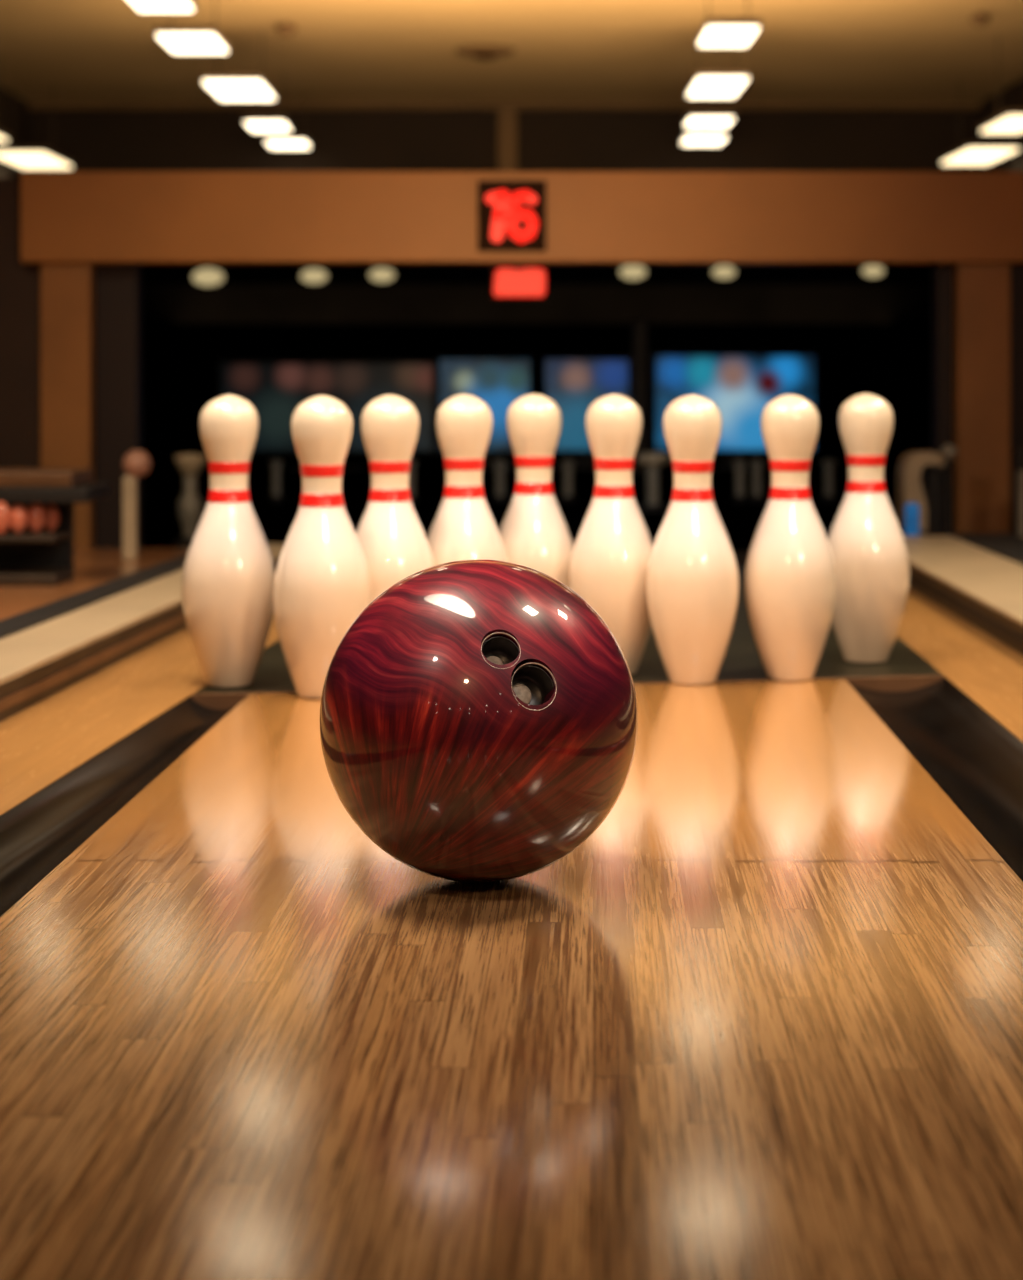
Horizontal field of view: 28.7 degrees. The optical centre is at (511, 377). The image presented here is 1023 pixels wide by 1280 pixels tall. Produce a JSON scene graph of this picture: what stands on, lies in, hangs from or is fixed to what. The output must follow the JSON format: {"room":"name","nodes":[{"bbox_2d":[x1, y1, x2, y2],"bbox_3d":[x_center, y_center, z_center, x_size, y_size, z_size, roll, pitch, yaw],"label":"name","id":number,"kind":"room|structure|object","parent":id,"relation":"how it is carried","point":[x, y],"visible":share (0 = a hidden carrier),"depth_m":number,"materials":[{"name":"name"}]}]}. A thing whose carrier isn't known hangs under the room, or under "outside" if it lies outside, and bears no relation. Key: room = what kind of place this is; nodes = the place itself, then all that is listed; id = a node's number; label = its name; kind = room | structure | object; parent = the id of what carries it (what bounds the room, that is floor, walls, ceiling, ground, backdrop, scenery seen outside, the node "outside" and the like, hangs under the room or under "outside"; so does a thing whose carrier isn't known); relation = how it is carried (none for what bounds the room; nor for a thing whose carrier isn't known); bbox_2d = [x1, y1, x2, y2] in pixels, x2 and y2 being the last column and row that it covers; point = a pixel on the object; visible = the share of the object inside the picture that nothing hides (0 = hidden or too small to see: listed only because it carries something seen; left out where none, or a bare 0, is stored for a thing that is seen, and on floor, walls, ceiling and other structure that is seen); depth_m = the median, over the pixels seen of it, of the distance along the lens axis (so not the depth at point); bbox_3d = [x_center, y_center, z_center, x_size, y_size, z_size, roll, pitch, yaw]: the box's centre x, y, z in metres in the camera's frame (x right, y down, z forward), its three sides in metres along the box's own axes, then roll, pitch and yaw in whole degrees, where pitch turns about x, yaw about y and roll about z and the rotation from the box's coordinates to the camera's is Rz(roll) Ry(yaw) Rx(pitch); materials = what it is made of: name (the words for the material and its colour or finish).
{"room":"sports facility","nodes":[
{"label":"sports facility","id":0,"kind":"room"},
{"bbox_2d":[0,87,31,177],"bbox_3d":[-3.135,-0.700,4.500,0.130,2.220,17.400,0,0,0],"label":"wall","id":1,"kind":"structure","parent":0,"point":[22,115],"depth_m":12.35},
{"bbox_2d":[0,178,40,467],"bbox_3d":[-2.144,-0.028,4.685,2.111,0.875,0.070,0,0,0],"label":"wall panel","id":2,"kind":"object","parent":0,"point":[19,281],"depth_m":4.65,"materials":[{"name":"brown wood"}]},
{"bbox_2d":[32,110,976,170],"bbox_3d":[0.000,-0.700,12.900,6.400,2.220,0.200,0,0,0],"label":"wall","id":3,"kind":"structure","parent":0,"point":[95,140],"depth_m":12.80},
{"bbox_2d":[28,102,980,109],"bbox_3d":[-0.045,-1.732,12.750,6.050,0.035,0.100,0,0,0],"label":"trim","id":4,"kind":"structure","parent":3,"relation":"attached to","point":[31,105],"depth_m":12.70,"materials":[{"name":"brown wood"}]},
{"bbox_2d":[498,109,516,170],"bbox_3d":[-0.025,-1.482,12.770,0.121,0.537,0.060,0,0,0],"label":"trim","id":5,"kind":"structure","parent":3,"relation":"attached to","point":[507,118],"depth_m":12.74,"materials":[{"name":"brown wood"}]},
{"bbox_2d":[0,548,1022,1279],"bbox_3d":[-1.395,0.390,2.393,3.610,0.040,3.915,0,0,0],"label":"floor","id":6,"kind":"structure","parent":0,"point":[764,1021],"depth_m":1.15,"materials":[{"name":"brown wood"}]},
{"bbox_2d":[0,468,110,585],"bbox_3d":[-0.874,0.270,3.660,0.238,0.201,0.220,0,0,0],"label":"ball rack","id":7,"kind":"object","parent":6,"relation":"on","point":[45,557],"visible":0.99,"depth_m":3.60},
{"bbox_2d":[0,502,10,534],"bbox_3d":[-0.913,0.249,3.570,0.038,0.061,0.038,0,0,0],"label":"ball","id":8,"kind":"object","parent":7,"relation":"on","point":[5,515],"visible":1,"depth_m":3.56,"materials":[{"name":"plastic"}]},
{"bbox_2d":[9,504,27,533],"bbox_3d":[-0.885,0.253,3.588,0.034,0.054,0.034,0,0,0],"label":"ball","id":9,"kind":"object","parent":7,"relation":"on","point":[19,517],"visible":1,"depth_m":3.58,"materials":[{"name":"orange plastic"}]},
{"bbox_2d":[0,530,71,542],"bbox_3d":[-0.903,0.287,3.627,0.180,0.013,0.145,0,0,0],"label":"tray","id":10,"kind":"object","parent":7,"relation":"on","point":[27,536],"depth_m":3.56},
{"bbox_2d":[27,503,45,532],"bbox_3d":[-0.858,0.250,3.608,0.034,0.059,0.034,0,0,0],"label":"ball","id":11,"kind":"object","parent":7,"relation":"on","point":[36,513],"visible":0.86,"depth_m":3.60,"materials":[{"name":"plastic"}]},
{"bbox_2d":[44,503,58,531],"bbox_3d":[-0.839,0.254,3.645,0.029,0.052,0.029,0,0,0],"label":"ball","id":12,"kind":"object","parent":7,"relation":"on","point":[52,514],"visible":0.89,"depth_m":3.63,"materials":[{"name":"plastic"}]},
{"bbox_2d":[0,483,110,502],"bbox_3d":[-0.874,0.210,3.667,0.238,0.026,0.205,0,0,0],"label":"shelf","id":13,"kind":"object","parent":7,"relation":"attached to","point":[9,492],"depth_m":3.57,"materials":[{"name":"brown wood"}]},
{"bbox_2d":[0,697,235,916],"bbox_3d":[-0.413,0.379,1.396,0.128,0.017,1.900,0,0,3],"label":"gutter","id":14,"kind":"object","parent":6,"relation":"in","point":[37,834],"visible":0.93,"depth_m":1.82,"materials":[{"name":"black plastic"}]},
{"bbox_2d":[122,450,150,559],"bbox_3d":[-0.762,0.258,4.070,0.057,0.224,0.057,0,0,0],"label":"bollard","id":15,"kind":"object","parent":6,"relation":"on","point":[137,463],"visible":1,"depth_m":4.06,"materials":[{"name":"plastic"}]},
{"bbox_2d":[0,544,283,721],"bbox_3d":[-0.568,0.344,2.875,0.162,0.052,2.070,0,0,5],"label":"divider","id":16,"kind":"object","parent":6,"relation":"on","point":[48,649],"visible":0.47,"depth_m":2.61,"materials":[{"name":"beige wood"}]},
{"bbox_2d":[273,395,369,698],"bbox_3d":[-0.221,0.195,2.330,0.112,0.350,0.112,0,0,-43],"label":"pin","id":17,"kind":"object","parent":6,"relation":"on","point":[322,582],"visible":0.92,"depth_m":2.30,"materials":[{"name":"white plastic"}]},
{"bbox_2d":[320,559,637,882],"bbox_3d":[-0.024,0.252,1.480,0.235,0.235,0.235,0,0,0],"label":"ball","id":18,"kind":"object","parent":6,"relation":"on","point":[479,717],"visible":1,"depth_m":1.40,"materials":[{"name":"red plastic"}]},
{"bbox_2d":[847,677,1022,880],"bbox_3d":[0.435,0.379,1.464,0.127,0.017,2.035,0,0,2],"label":"gutter","id":19,"kind":"object","parent":6,"relation":"in","point":[972,757],"visible":1,"depth_m":2.05,"materials":[{"name":"black plastic"}]},
{"bbox_2d":[0,0,1022,101],"bbox_3d":[-0.045,-1.780,4.300,6.050,0.060,17.000,0,0,0],"label":"ceiling","id":20,"kind":"structure","parent":0,"point":[89,50],"depth_m":10.69,"materials":[{"name":"paint"}]},
{"bbox_2d":[0,54,9,141],"bbox_3d":[-2.775,-1.520,10.788,0.064,0.460,0.324,0,0,0],"label":"ceiling light","id":21,"kind":"object","parent":20,"relation":"hanging from","point":[4,137],"visible":1,"depth_m":10.79,"materials":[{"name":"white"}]},
{"bbox_2d":[0,136,7,141],"bbox_3d":[-2.775,-1.298,10.788,0.040,0.016,0.300,0,0,0],"label":"diffuser","id":22,"kind":"object","parent":21,"relation":"attached to","point":[2,138],"depth_m":10.86,"materials":[{"name":"white plastic"}]},
{"bbox_2d":[0,84,73,167],"bbox_3d":[-2.853,-1.520,11.927,0.324,0.460,0.774,0,0,0],"label":"ceiling light","id":23,"kind":"object","parent":20,"relation":"hanging from","point":[24,157],"visible":1,"depth_m":11.81,"materials":[{"name":"white"}]},
{"bbox_2d":[0,152,71,167],"bbox_3d":[-2.853,-1.298,11.927,0.300,0.016,0.750,0,0,0],"label":"diffuser","id":24,"kind":"object","parent":23,"relation":"attached to","point":[22,159],"depth_m":11.86,"materials":[{"name":"white plastic"}]},
{"bbox_2d":[129,0,196,11],"bbox_3d":[-1.355,-1.595,7.713,0.234,0.310,0.324,0,0,0],"label":"ceiling light","id":25,"kind":"object","parent":20,"relation":"hanging from","point":[141,5],"visible":1,"depth_m":7.75,"materials":[{"name":"white plastic"}]},
{"bbox_2d":[154,0,230,52],"bbox_3d":[-1.379,-1.595,8.657,0.264,0.310,0.444,0,0,0],"label":"ceiling light","id":26,"kind":"object","parent":20,"relation":"hanging from","point":[179,39],"visible":0.95,"depth_m":8.53,"materials":[{"name":"white"}]},
{"bbox_2d":[157,34,226,52],"bbox_3d":[-1.379,-1.448,8.657,0.240,0.016,0.420,0,0,0],"label":"diffuser","id":27,"kind":"object","parent":26,"relation":"attached to","point":[177,43],"depth_m":8.61,"materials":[{"name":"white plastic"}]},
{"bbox_2d":[200,30,276,99],"bbox_3d":[-1.367,-1.595,10.069,0.304,0.310,0.624,0,0,0],"label":"ceiling light","id":28,"kind":"object","parent":20,"relation":"hanging from","point":[224,86],"visible":0.95,"depth_m":9.91,"materials":[{"name":"white"}]},
{"bbox_2d":[203,80,274,99],"bbox_3d":[-1.367,-1.448,10.069,0.280,0.016,0.600,0,0,0],"label":"diffuser","id":29,"kind":"object","parent":28,"relation":"attached to","point":[223,89],"depth_m":10.02,"materials":[{"name":"white plastic"}]},
{"bbox_2d":[243,74,292,130],"bbox_3d":[-1.401,-1.595,11.508,0.244,0.310,0.374,0,0,0],"label":"ceiling light","id":30,"kind":"object","parent":20,"relation":"hanging from","point":[255,123],"visible":0.96,"depth_m":11.36,"materials":[{"name":"white"}]},
{"bbox_2d":[245,121,289,130],"bbox_3d":[-1.401,-1.448,11.508,0.220,0.016,0.350,0,0,0],"label":"diffuser","id":31,"kind":"object","parent":30,"relation":"attached to","point":[253,125],"depth_m":11.45,"materials":[{"name":"white"}]},
{"bbox_2d":[275,23,296,36],"bbox_3d":[-1.115,-1.718,9.885,0.110,0.062,0.110,0,0,0],"label":"dome","id":32,"kind":"object","parent":20,"relation":"attached to","point":[285,29],"visible":1,"depth_m":9.85,"materials":[{"name":"brown"}]},
{"bbox_2d":[264,96,311,147],"bbox_3d":[-1.385,-1.595,12.393,0.264,0.310,0.324,0,0,0],"label":"ceiling light","id":33,"kind":"object","parent":20,"relation":"hanging from","point":[274,141],"visible":0.94,"depth_m":12.24,"materials":[{"name":"white plastic"}]},
{"bbox_2d":[266,140,309,147],"bbox_3d":[-1.385,-1.448,12.393,0.240,0.016,0.300,0,0,0],"label":"diffuser","id":34,"kind":"object","parent":33,"relation":"attached to","point":[272,143],"depth_m":12.33,"materials":[{"name":"white"}]},
{"bbox_2d":[454,45,515,59],"bbox_3d":[-0.141,-1.727,10.677,0.330,0.044,0.330,0,0,0],"label":"ceiling vent","id":35,"kind":"object","parent":20,"relation":"in","point":[480,52],"visible":1,"depth_m":10.60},
{"bbox_2d":[680,97,728,144],"bbox_3d":[1.173,-1.595,12.185,0.264,0.310,0.374,0,0,0],"label":"ceiling light","id":36,"kind":"object","parent":20,"relation":"hanging from","point":[688,137],"visible":0.89,"depth_m":12.03,"materials":[{"name":"white plastic"}]},
{"bbox_2d":[682,136,726,144],"bbox_3d":[1.173,-1.448,12.185,0.240,0.016,0.350,0,0,0],"label":"diffuser","id":37,"kind":"object","parent":36,"relation":"attached to","point":[686,140],"depth_m":12.13,"materials":[{"name":"white plastic"}]},
{"bbox_2d":[683,69,735,127],"bbox_3d":[1.119,-1.595,11.328,0.264,0.310,0.374,0,0,0],"label":"ceiling light","id":38,"kind":"object","parent":20,"relation":"hanging from","point":[692,119],"visible":0.91,"depth_m":11.18,"materials":[{"name":"white"}]},
{"bbox_2d":[685,117,733,127],"bbox_3d":[1.119,-1.448,11.328,0.240,0.016,0.350,0,0,0],"label":"diffuser","id":39,"kind":"object","parent":38,"relation":"attached to","point":[690,122],"depth_m":11.27,"materials":[{"name":"white plastic"}]},
{"bbox_2d":[685,27,750,96],"bbox_3d":[1.024,-1.595,9.966,0.264,0.310,0.624,0,0,0],"label":"ceiling light","id":40,"kind":"object","parent":20,"relation":"hanging from","point":[703,83],"visible":0.93,"depth_m":9.81,"materials":[{"name":"white plastic"}]},
{"bbox_2d":[688,77,747,96],"bbox_3d":[1.024,-1.448,9.966,0.240,0.016,0.600,0,0,0],"label":"diffuser","id":41,"kind":"object","parent":40,"relation":"attached to","point":[698,86],"depth_m":9.89,"materials":[{"name":"white"}]},
{"bbox_2d":[696,0,761,45],"bbox_3d":[0.918,-1.595,8.479,0.234,0.310,0.444,0,0,0],"label":"ceiling light","id":42,"kind":"object","parent":20,"relation":"hanging from","point":[713,32],"visible":1,"depth_m":8.36,"materials":[{"name":"white plastic"}]},
{"bbox_2d":[699,26,758,45],"bbox_3d":[0.918,-1.448,8.479,0.210,0.016,0.420,0,0,0],"label":"diffuser","id":43,"kind":"object","parent":42,"relation":"attached to","point":[708,35],"depth_m":8.42,"materials":[{"name":"white"}]},
{"bbox_2d":[970,13,989,25],"bbox_3d":[2.251,-1.720,9.609,0.096,0.058,0.096,0,0,0],"label":"dome","id":44,"kind":"object","parent":20,"relation":"attached to","point":[979,19],"visible":1,"depth_m":9.58,"materials":[{"name":"brown"}]},
{"bbox_2d":[939,79,1021,163],"bbox_3d":[2.738,-1.520,11.712,0.304,0.460,0.774,0,0,0],"label":"ceiling light","id":45,"kind":"object","parent":20,"relation":"hanging from","point":[971,152],"visible":0.94,"depth_m":11.54,"materials":[{"name":"white plastic"}]},
{"bbox_2d":[941,148,1018,163],"bbox_3d":[2.738,-1.298,11.712,0.280,0.016,0.750,0,0,0],"label":"diffuser","id":46,"kind":"object","parent":45,"relation":"attached to","point":[959,155],"depth_m":11.65,"materials":[{"name":"white"}]},
{"bbox_2d":[978,36,1022,132],"bbox_3d":[2.572,-1.520,10.236,0.224,0.460,0.624,0,0,0],"label":"ceiling light","id":47,"kind":"object","parent":20,"relation":"hanging from","point":[1010,120],"visible":1,"depth_m":10.23,"materials":[{"name":"white"}]},
{"bbox_2d":[981,116,1022,132],"bbox_3d":[2.572,-1.298,10.236,0.200,0.016,0.600,0,0,0],"label":"diffuser","id":48,"kind":"object","parent":47,"relation":"attached to","point":[997,124],"depth_m":10.26,"materials":[{"name":"white"}]},
{"bbox_2d":[142,285,930,461],"bbox_3d":[0.075,-0.102,9.750,4.550,1.026,0.001,0,0,0],"label":"wall","id":49,"kind":"structure","parent":0,"point":[869,339],"depth_m":9.75,"materials":[{"name":"black paint"}]},
{"bbox_2d":[652,353,817,469],"bbox_3d":[1.006,0.148,9.035,0.739,0.523,0.170,0,0,0],"label":"video screen","id":50,"kind":"object","parent":49,"relation":"attached to","point":[741,385],"visible":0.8,"depth_m":9.00,"materials":[{"name":"blue glass"}]},
{"bbox_2d":[142,462,930,550],"bbox_3d":[0.075,0.411,7.250,4.550,0.001,5.000,0,0,0],"label":"floor","id":51,"kind":"structure","parent":0,"point":[162,486],"depth_m":6.99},
{"bbox_2d":[172,453,205,546],"bbox_3d":[-0.788,0.297,4.900,0.088,0.226,0.088,0,0,0],"label":"pedestal table","id":52,"kind":"object","parent":51,"relation":"on","point":[189,465],"visible":0.88,"depth_m":4.88,"materials":[{"name":"plastic"}]},
{"bbox_2d":[268,459,283,502],"bbox_3d":[-0.777,0.339,6.600,0.054,0.143,0.054,0,0,0],"label":"stanchion","id":53,"kind":"object","parent":51,"relation":"on","point":[275,497],"visible":1,"depth_m":6.59,"materials":[{"name":"grey metal"}]},
{"bbox_2d":[218,361,434,469],"bbox_3d":[-0.830,0.167,9.035,0.973,0.487,0.170,0,0,0],"label":"video screen","id":54,"kind":"object","parent":51,"relation":"on","point":[275,389],"visible":0.57,"depth_m":9.00,"materials":[{"name":"black"}]},
{"bbox_2d":[409,459,417,502],"bbox_3d":[-0.335,0.339,6.600,0.054,0.143,0.054,0,0,0],"label":"stanchion","id":55,"kind":"object","parent":51,"relation":"on","point":[414,499],"visible":0.43,"depth_m":6.59,"materials":[{"name":"grey metal"}]},
{"bbox_2d":[437,357,531,469],"bbox_3d":[-0.121,0.158,9.035,0.428,0.505,0.170,0,0,0],"label":"video screen","id":56,"kind":"object","parent":51,"relation":"on","point":[498,382],"visible":0.57,"depth_m":9.00,"materials":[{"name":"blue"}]},
{"bbox_2d":[492,459,507,502],"bbox_3d":[-0.038,0.339,6.600,0.054,0.143,0.054,0,0,0],"label":"stanchion","id":57,"kind":"object","parent":51,"relation":"on","point":[499,497],"visible":1,"depth_m":6.58,"materials":[{"name":"grey metal"}]},
{"bbox_2d":[560,459,575,502],"bbox_3d":[0.186,0.339,6.600,0.054,0.143,0.054,0,0,0],"label":"stanchion","id":58,"kind":"object","parent":51,"relation":"on","point":[567,497],"visible":1,"depth_m":6.58,"materials":[{"name":"grey metal"}]},
{"bbox_2d":[543,357,630,469],"bbox_3d":[0.340,0.158,9.035,0.397,0.505,0.170,0,0,0],"label":"video screen","id":59,"kind":"object","parent":51,"relation":"on","point":[573,383],"visible":0.5,"depth_m":9.00,"materials":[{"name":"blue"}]},
{"bbox_2d":[633,320,646,473],"bbox_3d":[0.553,0.080,8.600,0.140,0.659,0.140,0,0,0],"label":"slim post","id":60,"kind":"object","parent":51,"relation":"on","point":[639,326],"visible":0.55,"depth_m":8.57,"materials":[{"name":"black"}]},
{"bbox_2d":[637,452,668,511],"bbox_3d":[0.439,0.320,6.200,0.140,0.180,0.140,0,0,0],"label":"stool","id":61,"kind":"object","parent":51,"relation":"on","point":[653,460],"visible":0.9,"depth_m":6.18,"materials":[{"name":"plastic"}]},
{"bbox_2d":[732,459,747,502],"bbox_3d":[0.754,0.339,6.600,0.054,0.143,0.054,0,0,0],"label":"stanchion","id":62,"kind":"object","parent":51,"relation":"on","point":[739,497],"visible":1,"depth_m":6.59,"materials":[{"name":"grey metal"}]},
{"bbox_2d":[749,459,764,502],"bbox_3d":[0.810,0.339,6.600,0.054,0.143,0.054,0,0,0],"label":"stanchion","id":63,"kind":"object","parent":51,"relation":"on","point":[756,497],"visible":1,"depth_m":6.59,"materials":[{"name":"grey metal"}]},
{"bbox_2d":[821,459,836,502],"bbox_3d":[1.048,0.339,6.600,0.054,0.143,0.054,0,0,0],"label":"stanchion","id":64,"kind":"object","parent":51,"relation":"on","point":[828,497],"visible":1,"depth_m":6.59,"materials":[{"name":"grey metal"}]},
{"bbox_2d":[195,568,942,693],"bbox_3d":[0.111,0.390,3.119,0.967,0.040,1.563,0,0,0],"label":"deck","id":65,"kind":"object","parent":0,"point":[742,661],"visible":0.14,"depth_m":2.58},
{"bbox_2d":[182,395,274,687],"bbox_3d":[-0.340,0.195,2.410,0.112,0.350,0.112,0,0,-43],"label":"pin","id":66,"kind":"object","parent":65,"relation":"on","point":[228,577],"visible":1,"depth_m":2.38,"materials":[{"name":"white plastic"}]},
{"bbox_2d":[356,395,433,602],"bbox_3d":[-0.147,0.195,2.425,0.112,0.350,0.112,0,0,32],"label":"pin","id":67,"kind":"object","parent":65,"relation":"on","point":[391,537],"visible":0.68,"depth_m":2.40,"materials":[{"name":"white plastic"}]},
{"bbox_2d":[427,394,506,565],"bbox_3d":[-0.059,0.195,2.500,0.112,0.350,0.112,0,0,43],"label":"pin","id":68,"kind":"object","parent":65,"relation":"on","point":[463,527],"visible":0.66,"depth_m":2.47,"materials":[{"name":"white plastic"}]},
{"bbox_2d":[499,394,573,586],"bbox_3d":[0.029,0.195,2.575,0.112,0.350,0.112,0,0,-32],"label":"pin","id":69,"kind":"object","parent":65,"relation":"on","point":[534,533],"visible":0.63,"depth_m":2.55,"materials":[{"name":"white plastic"}]},
{"bbox_2d":[191,675,944,709],"bbox_3d":[0.083,0.390,2.410,0.926,0.040,0.009,0,0,-9],"label":"trim","id":70,"kind":"structure","parent":65,"relation":"attached to","point":[218,701],"depth_m":2.46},
{"bbox_2d":[569,394,652,674],"bbox_3d":[0.128,0.195,2.505,0.112,0.350,0.112,0,0,32],"label":"pin","id":71,"kind":"object","parent":65,"relation":"on","point":[613,547],"visible":0.83,"depth_m":2.47,"materials":[{"name":"white plastic"}]},
{"bbox_2d":[646,394,738,684],"bbox_3d":[0.220,0.195,2.435,0.112,0.350,0.112,0,0,43],"label":"pin","id":72,"kind":"object","parent":65,"relation":"on","point":[692,579],"visible":1,"depth_m":2.40,"materials":[{"name":"white plastic"}]},
{"bbox_2d":[744,394,835,680],"bbox_3d":[0.343,0.195,2.465,0.112,0.350,0.112,0,0,-32],"label":"pin","id":73,"kind":"object","parent":65,"relation":"on","point":[790,573],"visible":1,"depth_m":2.43,"materials":[{"name":"white plastic"}]},
{"bbox_2d":[827,393,909,662],"bbox_3d":[0.464,0.195,2.615,0.112,0.350,0.112,0,0,32],"label":"pin","id":74,"kind":"object","parent":65,"relation":"on","point":[866,540],"visible":0.96,"depth_m":2.58,"materials":[{"name":"white plastic"}]},
{"bbox_2d":[734,551,748,567],"bbox_3d":[0.000,0.435,4.500,6.600,0.049,17.400,0,0,0],"label":"floor","id":75,"kind":"structure","parent":0,"point":[741,556],"depth_m":4.55,"materials":[{"name":"black"}]},
{"bbox_2d":[40,263,93,547],"bbox_3d":[-1.032,0.072,4.680,0.115,0.677,0.120,0,0,0],"label":"trim","id":76,"kind":"structure","parent":75,"relation":"on","point":[66,289],"depth_m":4.62,"materials":[{"name":"brown wood"}]},
{"bbox_2d":[20,171,1022,264],"bbox_3d":[0.043,-0.371,4.660,2.346,0.209,0.120,0,0,0],"label":"overhead beam","id":77,"kind":"structure","parent":76,"relation":"on","point":[94,217],"depth_m":4.60,"materials":[{"name":"brown wood"}]},
{"bbox_2d":[478,181,545,250],"bbox_3d":[0.001,-0.372,4.585,0.156,0.161,0.030,0,0,0],"label":"number sign","id":78,"kind":"object","parent":77,"relation":"attached to","point":[511,214],"visible":1,"depth_m":4.58,"materials":[{"name":"red"}]},
{"bbox_2d":[491,264,546,299],"bbox_3d":[0.017,-0.222,4.629,0.128,0.082,0.038,0,0,0],"label":"indicator light","id":79,"kind":"object","parent":77,"relation":"hanging from","point":[508,281],"visible":1,"depth_m":4.61,"materials":[{"name":"red plastic"}]},
{"bbox_2d":[94,264,141,547],"bbox_3d":[-0.925,0.072,4.705,0.099,0.677,0.070,0,0,0],"label":"trim","id":80,"kind":"structure","parent":75,"relation":"on","point":[117,287],"depth_m":4.67,"materials":[{"name":"brown wood"}]},
{"bbox_2d":[931,264,952,466],"bbox_3d":[1.013,0.072,4.705,0.037,0.677,0.070,0,0,0],"label":"trim","id":81,"kind":"structure","parent":75,"relation":"on","point":[941,274],"depth_m":4.67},
{"bbox_2d":[953,263,1009,532],"bbox_3d":[1.093,0.072,4.680,0.122,0.677,0.120,0,0,0],"label":"pillar","id":82,"kind":"structure","parent":75,"relation":"on","point":[981,291],"depth_m":4.62,"materials":[{"name":"brown wood"}]},
{"bbox_2d":[897,587,1022,741],"bbox_3d":[0.592,0.390,2.175,0.177,0.040,3.456,0,0,1],"label":"floor","id":83,"kind":"structure","parent":0,"point":[987,670],"depth_m":2.65,"materials":[{"name":"brown wood"}]},
{"bbox_2d":[977,78,1022,170],"bbox_3d":[3.090,-0.700,4.500,0.220,2.220,17.400,0,0,0],"label":"wall","id":84,"kind":"structure","parent":0,"point":[1010,97],"depth_m":12.11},
{"bbox_2d":[1010,263,1022,534],"bbox_3d":[2.177,-0.028,4.685,2.047,0.875,0.070,0,0,0],"label":"wall panel","id":85,"kind":"object","parent":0,"point":[1016,269],"depth_m":4.65,"materials":[{"name":"brown wood"}]},
{"bbox_3d":[0.075,-0.522,7.250,4.550,0.185,5.000,0,0,0],"label":"ceiling","id":86,"kind":"structure","parent":0,"visible":0},
{"bbox_2d":[142,265,930,284],"bbox_3d":[0.039,-0.521,9.230,4.232,0.176,0.060,0,0,0],"label":"trim","id":87,"kind":"structure","parent":86,"relation":"attached to","point":[151,274],"depth_m":9.20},
{"bbox_2d":[191,267,225,286],"bbox_3d":[-1.394,-0.464,9.184,0.158,0.095,0.032,0,0,0],"label":"lamp","id":88,"kind":"object","parent":87,"relation":"attached to","point":[203,276],"visible":1,"depth_m":9.18,"materials":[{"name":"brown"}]},
{"bbox_2d":[299,267,328,284],"bbox_3d":[-0.907,-0.469,9.184,0.135,0.081,0.032,0,0,0],"label":"lamp","id":89,"kind":"object","parent":87,"relation":"attached to","point":[312,275],"visible":1,"depth_m":9.18,"materials":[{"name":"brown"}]},
{"bbox_2d":[368,267,395,282],"bbox_3d":[-0.595,-0.473,9.184,0.127,0.076,0.032,0,0,0],"label":"lamp","id":90,"kind":"object","parent":87,"relation":"attached to","point":[378,274],"visible":1,"depth_m":9.18,"materials":[{"name":"white"}]},
{"bbox_2d":[618,265,647,280],"bbox_3d":[0.558,-0.487,9.184,0.135,0.081,0.032,0,0,0],"label":"lamp","id":91,"kind":"object","parent":87,"relation":"attached to","point":[627,272],"visible":0.88,"depth_m":9.17,"materials":[{"name":"white"}]},
{"bbox_2d":[711,265,736,279],"bbox_3d":[0.976,-0.487,9.184,0.119,0.071,0.032,0,0,0],"label":"lamp","id":92,"kind":"object","parent":87,"relation":"attached to","point":[722,272],"visible":0.96,"depth_m":9.18,"materials":[{"name":"white"}]},
{"bbox_2d":[861,265,884,277],"bbox_3d":[1.661,-0.492,9.184,0.111,0.066,0.032,0,0,0],"label":"lamp","id":93,"kind":"object","parent":87,"relation":"attached to","point":[869,271],"visible":0.94,"depth_m":9.17,"materials":[{"name":"white"}]},
{"bbox_3d":[1.918,0.390,2.475,2.564,0.040,4.050,0,0,0],"label":"floor","id":94,"kind":"structure","parent":0,"visible":0},
{"bbox_2d":[905,503,918,535],"bbox_3d":[0.841,0.316,4.199,0.028,0.108,0.022,0,0,0],"label":"box","id":95,"kind":"object","parent":94,"relation":"on","point":[911,509],"visible":0.52,"depth_m":4.19,"materials":[{"name":"blue"}]},
{"bbox_2d":[897,451,944,535],"bbox_3d":[0.915,0.266,4.415,0.109,0.208,0.090,0,0,0],"label":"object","id":96,"kind":"object","parent":94,"relation":"on","point":[929,495],"visible":0.68,"depth_m":4.38,"materials":[{"name":"plastic"}]},
{"bbox_2d":[941,444,956,535],"bbox_3d":[0.952,0.257,4.350,0.036,0.227,0.036,0,0,0],"label":"post","id":97,"kind":"object","parent":94,"relation":"on","point":[948,451],"visible":0.96,"depth_m":4.34,"materials":[{"name":"grey metal"}]},
{"bbox_2d":[904,533,1022,654],"bbox_3d":[0.841,0.344,2.975,0.308,0.052,2.259,0,0,1],"label":"divider","id":98,"kind":"object","parent":94,"relation":"on","point":[976,577],"visible":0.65,"depth_m":3.30,"materials":[{"name":"beige wood"}]},
{"bbox_2d":[1012,448,1022,536],"bbox_3d":[1.106,0.260,4.300,0.052,0.220,0.040,0,0,0],"label":"wall post","id":99,"kind":"object","parent":94,"relation":"on","point":[1017,453],"visible":0.78,"depth_m":4.29,"materials":[{"name":"brown wood"}]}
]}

